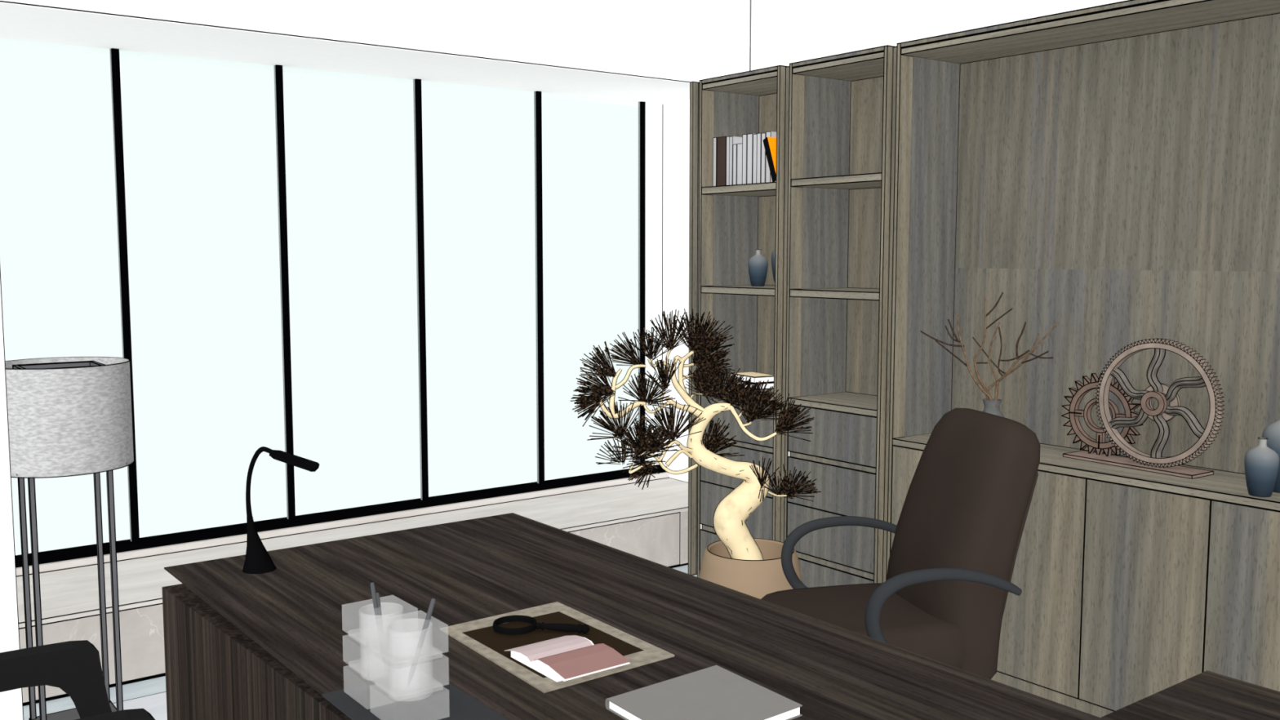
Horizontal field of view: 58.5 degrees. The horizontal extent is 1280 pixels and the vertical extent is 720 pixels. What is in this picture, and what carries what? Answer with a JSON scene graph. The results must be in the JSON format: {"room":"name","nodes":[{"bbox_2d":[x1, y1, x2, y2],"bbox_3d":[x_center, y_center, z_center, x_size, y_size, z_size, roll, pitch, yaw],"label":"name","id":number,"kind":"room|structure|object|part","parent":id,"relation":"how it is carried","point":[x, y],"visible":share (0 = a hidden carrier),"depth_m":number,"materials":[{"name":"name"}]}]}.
{"room":"office","nodes":[
{"label":"office","id":0,"kind":"room"},
{"bbox_2d":[0,267,23,719],"bbox_3d":[-2.703,-0.248,2.657,2.121,3.202,0.121,-4,7,-37],"label":"wall","id":1,"kind":"structure","parent":0,"point":[11,701],"depth_m":3.32,"materials":[{"name":"white paint"}]},
{"bbox_2d":[0,0,750,106],"bbox_3d":[-1.970,-1.648,4.516,5.688,0.758,0.910,-4,7,-37],"label":"ceiling","id":2,"kind":"structure","parent":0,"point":[686,41],"depth_m":5.01,"materials":[{"name":"white paint"}]},
{"bbox_2d":[15,48,666,567],"bbox_3d":[-1.892,-0.259,5.040,5.083,2.107,0.080,-4,7,-37],"label":"window","id":3,"kind":"structure","parent":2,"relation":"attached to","point":[135,543],"depth_m":5.48,"materials":[{"name":"black metal"}]},
{"bbox_3d":[-1.892,0.774,5.136,5.083,0.032,0.080,-4,7,-37],"label":"rail","id":4,"kind":"part","parent":3,"relation":"part of","materials":[{"name":"black metal"}]},
{"bbox_2d":[113,574,697,719],"bbox_3d":[0.149,1.445,2.001,5.685,0.050,5.780,-4,7,-37],"label":"floor","id":5,"kind":"structure","parent":0,"point":[155,704],"depth_m":4.07,"materials":[{"name":"stone"}]},
{"bbox_2d":[4,356,133,719],"bbox_3d":[-1.931,0.625,3.857,0.427,1.241,0.427,-4,7,-37],"label":"floor lamp","id":6,"kind":"object","parent":5,"relation":"on","point":[68,416],"visible":0.94,"depth_m":3.70,"materials":[{"name":"grey fabric"}]},
{"bbox_3d":[-2.085,0.637,3.868,0.019,1.201,0.019,-4,7,-37],"label":"leg","id":7,"kind":"part","parent":6,"relation":"part of","materials":[{"name":"grey metal"}]},
{"bbox_3d":[-1.965,0.652,3.711,0.019,1.201,0.019,-4,7,-37],"label":"leg","id":8,"kind":"part","parent":6,"relation":"part of","materials":[{"name":"grey metal"}]},
{"bbox_3d":[-1.931,0.030,3.804,0.252,0.028,0.215,-4,7,-37],"label":"frame","id":9,"kind":"part","parent":6,"relation":"part of","materials":[{"name":"grey metal"}]},
{"bbox_3d":[-1.931,0.181,3.816,0.427,0.349,0.427,-4,7,-37],"label":"lamp shade","id":10,"kind":"part","parent":6,"relation":"part of","materials":[{"name":"grey fabric"}]},
{"bbox_3d":[-1.930,1.237,3.917,0.262,0.012,0.223,-4,7,-37],"label":"plate","id":11,"kind":"part","parent":6,"relation":"part of","materials":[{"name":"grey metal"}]},
{"bbox_3d":[-1.898,0.624,4.009,0.019,1.201,0.019,-4,7,-37],"label":"leg","id":12,"kind":"part","parent":6,"relation":"part of","materials":[{"name":"grey metal"}]},
{"bbox_3d":[-1.778,0.638,3.852,0.019,1.201,0.019,-4,7,-37],"label":"leg","id":13,"kind":"part","parent":6,"relation":"part of","materials":[{"name":"grey metal"}]},
{"bbox_2d":[0,640,155,719],"bbox_3d":[-1.405,0.945,2.389,0.702,0.875,0.585,-4,7,-37],"label":"chair","id":14,"kind":"object","parent":5,"relation":"on","point":[74,667],"visible":1,"depth_m":2.70,"materials":[{"name":"black fabric"}]},
{"bbox_2d":[570,308,821,599],"bbox_3d":[0.217,0.495,4.443,0.976,1.384,0.417,0,5,-4],"label":"bonsai","id":15,"kind":"object","parent":5,"relation":"on","point":[742,562],"visible":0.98,"depth_m":4.36,"materials":[{"name":"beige plant"}]},
{"bbox_2d":[698,537,801,599],"bbox_3d":[0.434,0.962,4.499,0.410,0.445,0.410,-4,7,-37],"label":"pot","id":16,"kind":"object","parent":15,"relation":"attached to","point":[756,571],"depth_m":4.33,"materials":[{"name":"beige ceramic"}]},
{"bbox_2d":[161,512,1279,719],"bbox_3d":[0.437,1.033,2.065,1.472,0.760,3.795,-4,7,-37],"label":"desk","id":17,"kind":"object","parent":5,"relation":"on","point":[238,645],"visible":0.9,"depth_m":2.60,"materials":[{"name":"brown wood"}]},
{"bbox_3d":[-0.128,1.097,1.704,0.130,0.699,3.695,-4,7,-37],"label":"panel","id":18,"kind":"part","parent":17,"relation":"part of","materials":[{"name":"brown wood"}]},
{"bbox_2d":[242,446,319,573],"bbox_3d":[-0.956,0.394,3.023,0.206,0.332,0.087,1,5,7],"label":"desk lamp","id":19,"kind":"object","parent":17,"relation":"on","point":[257,560],"visible":1,"depth_m":3.02,"materials":[{"name":"black plastic"}]},
{"bbox_2d":[322,668,506,719],"bbox_3d":[-0.414,0.645,2.106,0.220,0.004,0.346,-4,7,-37],"label":"desk tray","id":20,"kind":"object","parent":17,"relation":"on","point":[428,696],"visible":1,"depth_m":2.14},
{"bbox_3d":[-0.493,0.551,2.167,0.105,0.171,0.108,-4,7,-37],"label":"desk organizer","id":21,"kind":"object","parent":20,"relation":"on","visible":0},
{"bbox_2d":[370,582,381,653],"bbox_3d":[-0.496,0.503,2.163,0.008,0.173,0.035,3,6,28],"label":"pen","id":22,"kind":"object","parent":21,"relation":"in","point":[372,584],"visible":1,"depth_m":2.15,"materials":[{"name":"grey plastic"}]},
{"bbox_2d":[376,592,386,668],"bbox_3d":[-0.492,0.514,2.166,0.019,0.149,0.009,-2,6,-24],"label":"pen","id":23,"kind":"object","parent":21,"relation":"in","point":[380,622],"visible":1,"depth_m":2.16,"materials":[{"name":"grey plastic"}]},
{"bbox_3d":[-0.419,0.560,2.072,0.105,0.171,0.108,-4,7,-37],"label":"desk organizer","id":24,"kind":"object","parent":20,"relation":"on","visible":0},
{"bbox_2d":[407,598,435,688],"bbox_3d":[-0.399,0.515,2.082,0.062,0.156,0.009,-4,7,-40],"label":"pen","id":25,"kind":"object","parent":24,"relation":"in","point":[433,601],"visible":1,"depth_m":2.08,"materials":[{"name":"grey plastic"}]},
{"bbox_2d":[440,601,674,693],"bbox_3d":[-0.192,0.611,2.472,0.330,0.004,0.460,-4,7,-37],"label":"tray","id":26,"kind":"object","parent":17,"relation":"on","point":[478,635],"visible":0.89,"depth_m":2.49,"materials":[{"name":"stone"}]},
{"bbox_2d":[493,615,589,635],"bbox_3d":[-0.221,0.591,2.556,0.216,0.023,0.099,0,5,-3],"label":"magnifying glass","id":27,"kind":"object","parent":26,"relation":"on","point":[584,628],"visible":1,"depth_m":2.53,"materials":[{"name":"black metal"}]},
{"bbox_3d":[-0.172,0.593,2.533,0.122,0.023,0.023,1,5,11],"label":"handle","id":28,"kind":"part","parent":27,"relation":"part of","materials":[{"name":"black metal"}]},
{"bbox_2d":[504,635,630,681],"bbox_3d":[-0.151,0.608,2.349,0.164,0.024,0.226,-4,7,-37],"label":"open book","id":29,"kind":"object","parent":26,"relation":"on","point":[565,658],"visible":1,"depth_m":2.32,"materials":[{"name":"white paper"}]},
{"bbox_2d":[605,665,802,719],"bbox_3d":[0.116,0.637,2.099,0.284,0.021,0.261,-4,7,-37],"label":"closed book","id":30,"kind":"object","parent":17,"relation":"on","point":[715,692],"visible":1,"depth_m":2.10,"materials":[{"name":"grey paper"}]},
{"bbox_2d":[688,65,789,577],"bbox_3d":[0.601,-0.117,5.455,0.396,2.425,0.679,-4,7,-37],"label":"bookcase","id":31,"kind":"object","parent":5,"relation":"on","point":[727,224],"visible":0.51,"depth_m":5.53,"materials":[{"name":"beige wood"}]},
{"bbox_3d":[0.403,-0.141,5.715,0.396,2.425,0.025,-4,7,-37],"label":"panel","id":32,"kind":"part","parent":31,"relation":"part of","materials":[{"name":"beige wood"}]},
{"bbox_3d":[0.445,-0.136,5.660,0.396,2.425,0.021,-4,7,-37],"label":"panel","id":33,"kind":"part","parent":31,"relation":"part of","materials":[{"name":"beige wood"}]},
{"bbox_3d":[0.462,0.839,5.423,0.021,0.032,0.504,-4,7,-37],"label":"finger rail","id":34,"kind":"part","parent":31,"relation":"part of","materials":[{"name":"grey wood"}]},
{"bbox_3d":[0.458,0.955,5.438,0.023,0.209,0.516,-4,7,-37],"label":"drawer","id":35,"kind":"part","parent":31,"relation":"part of","materials":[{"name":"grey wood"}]},
{"bbox_2d":[712,137,716,186],"bbox_3d":[0.426,-0.953,5.542,0.172,0.240,0.026,-4,7,-37],"label":"book","id":36,"kind":"object","parent":31,"relation":"on","point":[714,140],"visible":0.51,"depth_m":5.49,"materials":[{"name":"white paper"}]},
{"bbox_2d":[716,136,726,186],"bbox_3d":[0.456,-0.950,5.506,0.172,0.240,0.067,-4,7,-37],"label":"book","id":37,"kind":"object","parent":31,"relation":"on","point":[721,141],"visible":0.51,"depth_m":5.46,"materials":[{"name":"brown paper"}]},
{"bbox_2d":[725,136,728,185],"bbox_3d":[0.486,-0.946,5.471,0.172,0.238,0.028,-4,7,-37],"label":"book","id":38,"kind":"object","parent":31,"relation":"on","point":[727,137],"visible":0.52,"depth_m":5.42,"materials":[{"name":"white paper"}]},
{"bbox_2d":[732,143,737,184],"bbox_3d":[0.514,-0.922,5.432,0.172,0.198,0.028,-4,7,-37],"label":"book","id":39,"kind":"object","parent":31,"relation":"on","point":[735,146],"visible":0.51,"depth_m":5.38,"materials":[{"name":"white paper"}]},
{"bbox_2d":[728,136,742,185],"bbox_3d":[0.497,-0.942,5.449,0.172,0.236,0.023,-4,7,-37],"label":"book","id":40,"kind":"object","parent":31,"relation":"on","point":[732,140],"visible":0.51,"depth_m":5.40,"materials":[{"name":"white paper"}]},
{"bbox_3d":[0.458,0.718,5.416,0.023,0.218,0.516,-4,7,-37],"label":"drawer","id":41,"kind":"part","parent":31,"relation":"part of","materials":[{"name":"grey wood"}]},
{"bbox_3d":[0.458,0.508,5.397,0.023,0.209,0.516,-4,7,-37],"label":"drawer","id":42,"kind":"part","parent":31,"relation":"part of","materials":[{"name":"grey wood"}]},
{"bbox_3d":[0.458,0.275,5.375,0.023,0.214,0.516,-4,7,-37],"label":"drawer","id":43,"kind":"part","parent":31,"relation":"part of","materials":[{"name":"grey wood"}]},
{"bbox_3d":[0.598,-0.332,5.425,0.374,0.036,0.518,-4,7,-37],"label":"shelf","id":44,"kind":"part","parent":31,"relation":"part of","materials":[{"name":"brown wood"}]},
{"bbox_3d":[0.462,0.393,5.382,0.021,0.029,0.504,-4,7,-37],"label":"finger rail","id":45,"kind":"part","parent":31,"relation":"part of","materials":[{"name":"grey wood"}]},
{"bbox_3d":[0.598,-0.802,5.381,0.374,0.037,0.518,-4,7,-37],"label":"shelf","id":46,"kind":"part","parent":31,"relation":"part of","materials":[{"name":"brown wood"}]},
{"bbox_2d":[736,142,742,184],"bbox_3d":[0.536,-0.920,5.406,0.172,0.199,0.042,-4,7,-37],"label":"book","id":47,"kind":"object","parent":31,"relation":"on","point":[739,175],"visible":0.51,"depth_m":5.36,"materials":[{"name":"white paper"}]},
{"bbox_3d":[0.598,-1.290,5.336,0.373,0.028,0.518,-4,7,-37],"label":"rail","id":48,"kind":"part","parent":31,"relation":"part of","materials":[{"name":"brown wood"}]},
{"bbox_3d":[0.597,-1.312,5.333,0.376,0.022,0.518,-4,7,-37],"label":"panel","id":49,"kind":"part","parent":31,"relation":"part of","materials":[{"name":"grey wood"}]},
{"bbox_3d":[0.598,0.147,5.470,0.374,0.032,0.518,-4,7,-37],"label":"shelf","id":50,"kind":"part","parent":31,"relation":"part of","materials":[{"name":"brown wood"}]},
{"bbox_2d":[742,133,746,183],"bbox_3d":[0.554,-0.936,5.374,0.172,0.238,0.031,-4,7,-37],"label":"book","id":51,"kind":"object","parent":31,"relation":"on","point":[744,135],"visible":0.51,"depth_m":5.32,"materials":[{"name":"white paper"}]},
{"bbox_2d":[746,133,752,183],"bbox_3d":[0.576,-0.934,5.348,0.172,0.238,0.038,-4,7,-37],"label":"book","id":52,"kind":"object","parent":31,"relation":"on","point":[749,136],"visible":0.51,"depth_m":5.30,"materials":[{"name":"white paper"}]},
{"bbox_2d":[752,133,756,183],"bbox_3d":[0.599,-0.930,5.323,0.172,0.234,0.031,-4,7,-37],"label":"book","id":53,"kind":"object","parent":31,"relation":"on","point":[754,135],"visible":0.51,"depth_m":5.27,"materials":[{"name":"white paper"}]},
{"bbox_2d":[737,381,773,389],"bbox_3d":[0.545,0.116,5.487,0.130,0.034,0.205,-3,6,-29],"label":"book","id":54,"kind":"object","parent":31,"relation":"on","point":[769,384],"visible":0.14,"depth_m":5.41,"materials":[{"name":"white paper"}]},
{"bbox_2d":[731,371,773,383],"bbox_3d":[0.545,0.084,5.485,0.130,0.034,0.205,-3,6,-29],"label":"book","id":55,"kind":"object","parent":54,"relation":"on","point":[755,376],"visible":0.54,"depth_m":5.42,"materials":[{"name":"white paper"}]},
{"bbox_2d":[748,249,768,286],"bbox_3d":[0.570,-0.445,5.516,0.095,0.177,0.095,-4,7,-37],"label":"vase","id":56,"kind":"object","parent":31,"relation":"on","point":[757,264],"visible":1,"depth_m":5.48,"materials":[{"name":"blue ceramic"}]},
{"bbox_2d":[755,133,761,182],"bbox_3d":[0.613,-0.928,5.297,0.172,0.235,0.028,-4,7,-37],"label":"book","id":57,"kind":"object","parent":31,"relation":"on","point":[758,135],"visible":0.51,"depth_m":5.25,"materials":[{"name":"white paper"}]},
{"bbox_2d":[760,132,765,182],"bbox_3d":[0.631,-0.925,5.276,0.172,0.234,0.029,-4,7,-37],"label":"book","id":58,"kind":"object","parent":31,"relation":"on","point":[762,135],"visible":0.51,"depth_m":5.23,"materials":[{"name":"white paper"}]},
{"bbox_3d":[0.749,-0.142,5.559,0.018,2.350,0.514,-4,7,-37],"label":"panel","id":59,"kind":"part","parent":31,"relation":"part of","materials":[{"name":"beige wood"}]},
{"bbox_2d":[763,137,776,182],"bbox_3d":[0.626,-0.901,5.154,0.100,0.207,0.108,-3,6,-29],"label":"book","id":60,"kind":"object","parent":31,"relation":"on","point":[770,143],"visible":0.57,"depth_m":5.13,"materials":[{"name":"orange paper"}]},
{"bbox_2d":[765,131,776,182],"bbox_3d":[0.651,-0.925,5.253,0.172,0.238,0.033,-4,7,-37],"label":"book","id":61,"kind":"object","parent":31,"relation":"on","point":[768,134],"visible":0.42,"depth_m":5.20,"materials":[{"name":"white paper"}]},
{"bbox_2d":[771,248,775,281],"bbox_3d":[0.687,-0.461,5.426,0.128,0.226,0.128,-4,7,-37],"label":"vase","id":62,"kind":"object","parent":31,"relation":"on","point":[774,251],"visible":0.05,"depth_m":5.41,"materials":[{"name":"blue ceramic"}]},
{"bbox_3d":[0.765,-0.097,5.241,0.396,2.425,0.021,-4,7,-37],"label":"panel","id":63,"kind":"part","parent":31,"relation":"part of","materials":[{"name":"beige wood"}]},
{"bbox_2d":[783,44,897,587],"bbox_3d":[0.986,-0.070,4.951,0.396,2.425,0.601,-4,7,-37],"label":"bookcase","id":64,"kind":"object","parent":5,"relation":"on","point":[841,156],"visible":0.54,"depth_m":5.04,"materials":[{"name":"beige wood"}]},
{"bbox_3d":[0.810,-0.092,5.181,0.396,2.425,0.021,-4,7,-37],"label":"panel","id":65,"kind":"part","parent":64,"relation":"part of","materials":[{"name":"beige wood"}]},
{"bbox_3d":[0.824,0.762,4.936,0.023,0.218,0.518,-4,7,-37],"label":"drawer","id":66,"kind":"part","parent":64,"relation":"part of","materials":[{"name":"grey wood"}]},
{"bbox_3d":[0.824,0.553,4.917,0.023,0.209,0.518,-4,7,-37],"label":"drawer","id":67,"kind":"part","parent":64,"relation":"part of","materials":[{"name":"grey wood"}]},
{"bbox_3d":[0.824,0.320,4.895,0.023,0.214,0.518,-4,7,-37],"label":"drawer","id":68,"kind":"part","parent":64,"relation":"part of","materials":[{"name":"grey wood"}]},
{"bbox_3d":[0.964,0.191,4.990,0.374,0.032,0.520,-4,7,-37],"label":"shelf","id":69,"kind":"part","parent":64,"relation":"part of","materials":[{"name":"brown wood"}]},
{"bbox_3d":[0.828,0.438,4.902,0.021,0.029,0.506,-4,7,-37],"label":"finger rail","id":70,"kind":"part","parent":64,"relation":"part of","materials":[{"name":"grey wood"}]},
{"bbox_3d":[0.964,-0.287,4.945,0.374,0.036,0.520,-4,7,-37],"label":"shelf","id":71,"kind":"part","parent":64,"relation":"part of","materials":[{"name":"brown wood"}]},
{"bbox_3d":[0.828,0.884,4.944,0.021,0.032,0.506,-4,7,-37],"label":"finger rail","id":72,"kind":"part","parent":64,"relation":"part of","materials":[{"name":"grey wood"}]},
{"bbox_3d":[0.824,1.000,4.958,0.023,0.209,0.518,-4,7,-37],"label":"drawer","id":73,"kind":"part","parent":64,"relation":"part of","materials":[{"name":"grey wood"}]},
{"bbox_3d":[0.964,-0.765,4.900,0.374,0.035,0.520,-4,7,-37],"label":"shelf","id":74,"kind":"part","parent":64,"relation":"part of","materials":[{"name":"brown wood"}]},
{"bbox_3d":[0.964,-1.245,4.856,0.373,0.028,0.520,-4,7,-37],"label":"rail","id":75,"kind":"part","parent":64,"relation":"part of","materials":[{"name":"brown wood"}]},
{"bbox_3d":[0.963,-1.268,4.853,0.376,0.022,0.520,-4,7,-37],"label":"panel","id":76,"kind":"part","parent":64,"relation":"part of","materials":[{"name":"grey wood"}]},
{"bbox_3d":[1.115,-0.097,5.079,0.018,2.350,0.516,-4,7,-37],"label":"panel","id":77,"kind":"part","parent":64,"relation":"part of","materials":[{"name":"beige wood"}]},
{"bbox_3d":[1.131,-0.052,4.760,0.396,2.425,0.021,-4,7,-37],"label":"panel","id":78,"kind":"part","parent":64,"relation":"part of","materials":[{"name":"beige wood"}]},
{"bbox_2d":[760,408,1039,679],"bbox_3d":[0.790,0.720,3.597,0.815,1.096,0.718,-1,5,-14],"label":"office chair","id":79,"kind":"object","parent":5,"relation":"on","point":[959,528],"visible":0.85,"depth_m":3.43,"materials":[{"name":"brown leather"}]},
{"bbox_3d":[0.719,0.679,3.900,0.487,0.289,0.091,-1,5,-14],"label":"armrest","id":80,"kind":"part","parent":79,"relation":"part of","materials":[{"name":"grey plastic"}]},
{"bbox_3d":[0.701,0.850,3.588,0.630,0.160,0.524,-1,5,-14],"label":"seat","id":81,"kind":"part","parent":79,"relation":"part of","materials":[{"name":"brown leather"}]},
{"bbox_3d":[0.868,0.736,3.293,0.487,0.289,0.091,-1,5,-14],"label":"armrest","id":82,"kind":"part","parent":79,"relation":"part of","materials":[{"name":"grey plastic"}]},
{"bbox_3d":[1.017,0.563,3.638,0.348,0.791,0.500,-1,5,-14],"label":"backrest","id":83,"kind":"part","parent":79,"relation":"part of","materials":[{"name":"brown leather"}]},
{"bbox_2d":[885,0,1279,717],"bbox_3d":[1.954,0.048,3.680,0.396,2.425,2.612,-4,7,-37],"label":"display cabinet","id":84,"kind":"object","parent":5,"relation":"on","point":[1111,171],"visible":0.69,"depth_m":4.08,"materials":[{"name":"beige wood"}]},
{"bbox_3d":[1.171,-0.048,4.707,0.396,2.425,0.022,-4,7,-37],"label":"panel","id":85,"kind":"part","parent":84,"relation":"part of","materials":[{"name":"beige wood"}]},
{"bbox_3d":[1.159,0.752,4.491,0.023,0.789,0.432,-4,7,-37],"label":"door","id":86,"kind":"part","parent":84,"relation":"part of","materials":[{"name":"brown wood"}]},
{"bbox_3d":[1.946,-1.147,3.563,0.376,0.022,2.578,-4,7,-37],"label":"panel","id":87,"kind":"part","parent":84,"relation":"part of","materials":[{"name":"grey wood"}]},
{"bbox_3d":[1.418,0.783,4.151,0.023,0.789,0.432,-4,7,-37],"label":"door","id":88,"kind":"part","parent":84,"relation":"part of","materials":[{"name":"brown wood"}]},
{"bbox_2d":[891,432,1279,511],"bbox_3d":[1.946,0.416,3.708,0.376,0.031,2.578,-4,7,-37],"label":"countertop","id":89,"kind":"structure","parent":84,"relation":"on","point":[1227,486],"depth_m":3.83,"materials":[{"name":"grey wood"}]},
{"bbox_2d":[982,398,1004,417],"bbox_3d":[1.379,0.243,4.478,0.144,0.176,0.144,-4,7,-37],"label":"vase","id":90,"kind":"object","parent":89,"relation":"on","point":[989,406],"visible":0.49,"depth_m":4.45,"materials":[{"name":"grey ceramic"}]},
{"bbox_2d":[920,315,993,400],"bbox_3d":[1.258,0.032,4.577,0.078,0.428,0.356,-4,6,-34],"label":"branch","id":91,"kind":"object","parent":90,"relation":"in","point":[962,345],"visible":0.96,"depth_m":4.54,"materials":[{"name":"brown plant"}]},
{"bbox_3d":[1.323,0.039,4.506,0.016,0.427,0.168,-5,7,-43],"label":"stem","id":92,"kind":"part","parent":91,"relation":"part of","materials":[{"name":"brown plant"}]},
{"bbox_2d":[972,322,1006,395],"bbox_3d":[1.385,0.051,4.515,0.044,0.402,0.182,-2,6,-21],"label":"branch","id":93,"kind":"object","parent":90,"relation":"in","point":[998,324],"visible":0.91,"depth_m":4.49,"materials":[{"name":"brown plant"}]},
{"bbox_3d":[1.397,0.053,4.489,0.036,0.402,0.066,0,5,-5],"label":"stem","id":94,"kind":"part","parent":93,"relation":"part of","materials":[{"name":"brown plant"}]},
{"bbox_2d":[973,292,1012,399],"bbox_3d":[1.394,-0.006,4.487,0.063,0.521,0.176,-4,7,-37],"label":"branch","id":95,"kind":"object","parent":90,"relation":"in","point":[997,301],"visible":0.91,"depth_m":4.51,"materials":[{"name":"brown plant"}]},
{"bbox_3d":[1.363,-0.001,4.507,0.024,0.507,0.106,-3,6,-29],"label":"stem","id":96,"kind":"part","parent":95,"relation":"part of","materials":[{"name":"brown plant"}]},
{"bbox_2d":[986,321,1059,400],"bbox_3d":[1.459,0.056,4.384,0.047,0.416,0.285,-5,7,-42],"label":"branch","id":97,"kind":"object","parent":90,"relation":"in","point":[1017,357],"visible":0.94,"depth_m":4.38,"materials":[{"name":"brown plant"}]},
{"bbox_2d":[994,333,1053,408],"bbox_3d":[1.448,0.081,4.332,0.043,0.377,0.294,-3,6,-26],"label":"branch","id":98,"kind":"object","parent":90,"relation":"in","point":[1037,335],"visible":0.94,"depth_m":4.29,"materials":[{"name":"brown plant"}]},
{"bbox_2d":[1061,337,1224,479],"bbox_3d":[1.743,0.146,4.018,0.135,0.457,0.622,-4,6,-34],"label":"sculpture","id":99,"kind":"object","parent":89,"relation":"on","point":[1118,442],"visible":1,"depth_m":3.97,"materials":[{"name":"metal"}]},
{"bbox_3d":[1.747,0.367,4.033,0.135,0.015,0.501,-4,6,-34],"label":"plate","id":100,"kind":"part","parent":99,"relation":"part of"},
{"bbox_2d":[1244,437,1279,497],"bbox_3d":[1.920,0.330,3.528,0.095,0.179,0.095,-4,7,-37],"label":"vase","id":101,"kind":"object","parent":89,"relation":"on","point":[1261,463],"visible":1,"depth_m":3.50,"materials":[{"name":"blue ceramic"}]},
{"bbox_2d":[1262,419,1279,493],"bbox_3d":[2.024,0.282,3.586,0.128,0.263,0.128,-4,7,-37],"label":"vase","id":102,"kind":"object","parent":89,"relation":"on","point":[1272,432],"visible":0.48,"depth_m":3.56,"materials":[{"name":"blue ceramic"}]},
{"bbox_3d":[1.948,-1.125,3.566,0.373,0.028,2.578,-4,7,-37],"label":"rail","id":103,"kind":"part","parent":84,"relation":"part of","materials":[{"name":"brown wood"}]},
{"bbox_3d":[2.099,0.077,3.793,0.018,0.742,2.574,-4,7,-37],"label":"panel","id":104,"kind":"part","parent":84,"relation":"part of","materials":[{"name":"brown wood"}]},
{"bbox_3d":[2.099,-0.718,3.719,0.018,0.862,2.574,-4,7,-37],"label":"panel","id":105,"kind":"part","parent":84,"relation":"part of","materials":[{"name":"brown wood"}]},
{"bbox_3d":[1.677,0.815,3.811,0.023,0.789,0.432,-4,7,-37],"label":"door","id":106,"kind":"part","parent":84,"relation":"part of","materials":[{"name":"brown wood"}]},
{"bbox_3d":[1.937,0.847,3.471,0.023,0.789,0.432,-4,7,-37],"label":"door","id":107,"kind":"part","parent":84,"relation":"part of","materials":[{"name":"brown wood"}]},
{"bbox_2d":[644,0,1126,482],"bbox_3d":[2.121,-0.379,4.040,0.124,3.203,6.900,-4,7,-37],"label":"wall","id":108,"kind":"structure","parent":0,"point":[783,32],"depth_m":5.76,"materials":[{"name":"white paint"}]},
{"bbox_2d":[22,564,694,719],"bbox_3d":[-1.656,1.224,4.369,5.685,0.050,0.192,-4,7,-37],"label":"trim","id":109,"kind":"structure","parent":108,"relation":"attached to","point":[157,685],"depth_m":4.17,"materials":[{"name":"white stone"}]},
{"bbox_2d":[16,471,688,706],"bbox_3d":[-1.701,0.981,4.903,5.087,0.335,0.811,-4,7,-37],"label":"wall","id":110,"kind":"structure","parent":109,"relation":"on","point":[651,523],"depth_m":5.17,"materials":[{"name":"white paint"}]},
{"bbox_3d":[0.376,0.899,5.991,0.455,0.272,0.030,-4,7,-37],"label":"panel","id":111,"kind":"part","parent":110,"relation":"part of","materials":[{"name":"beige stone"}]}
]}

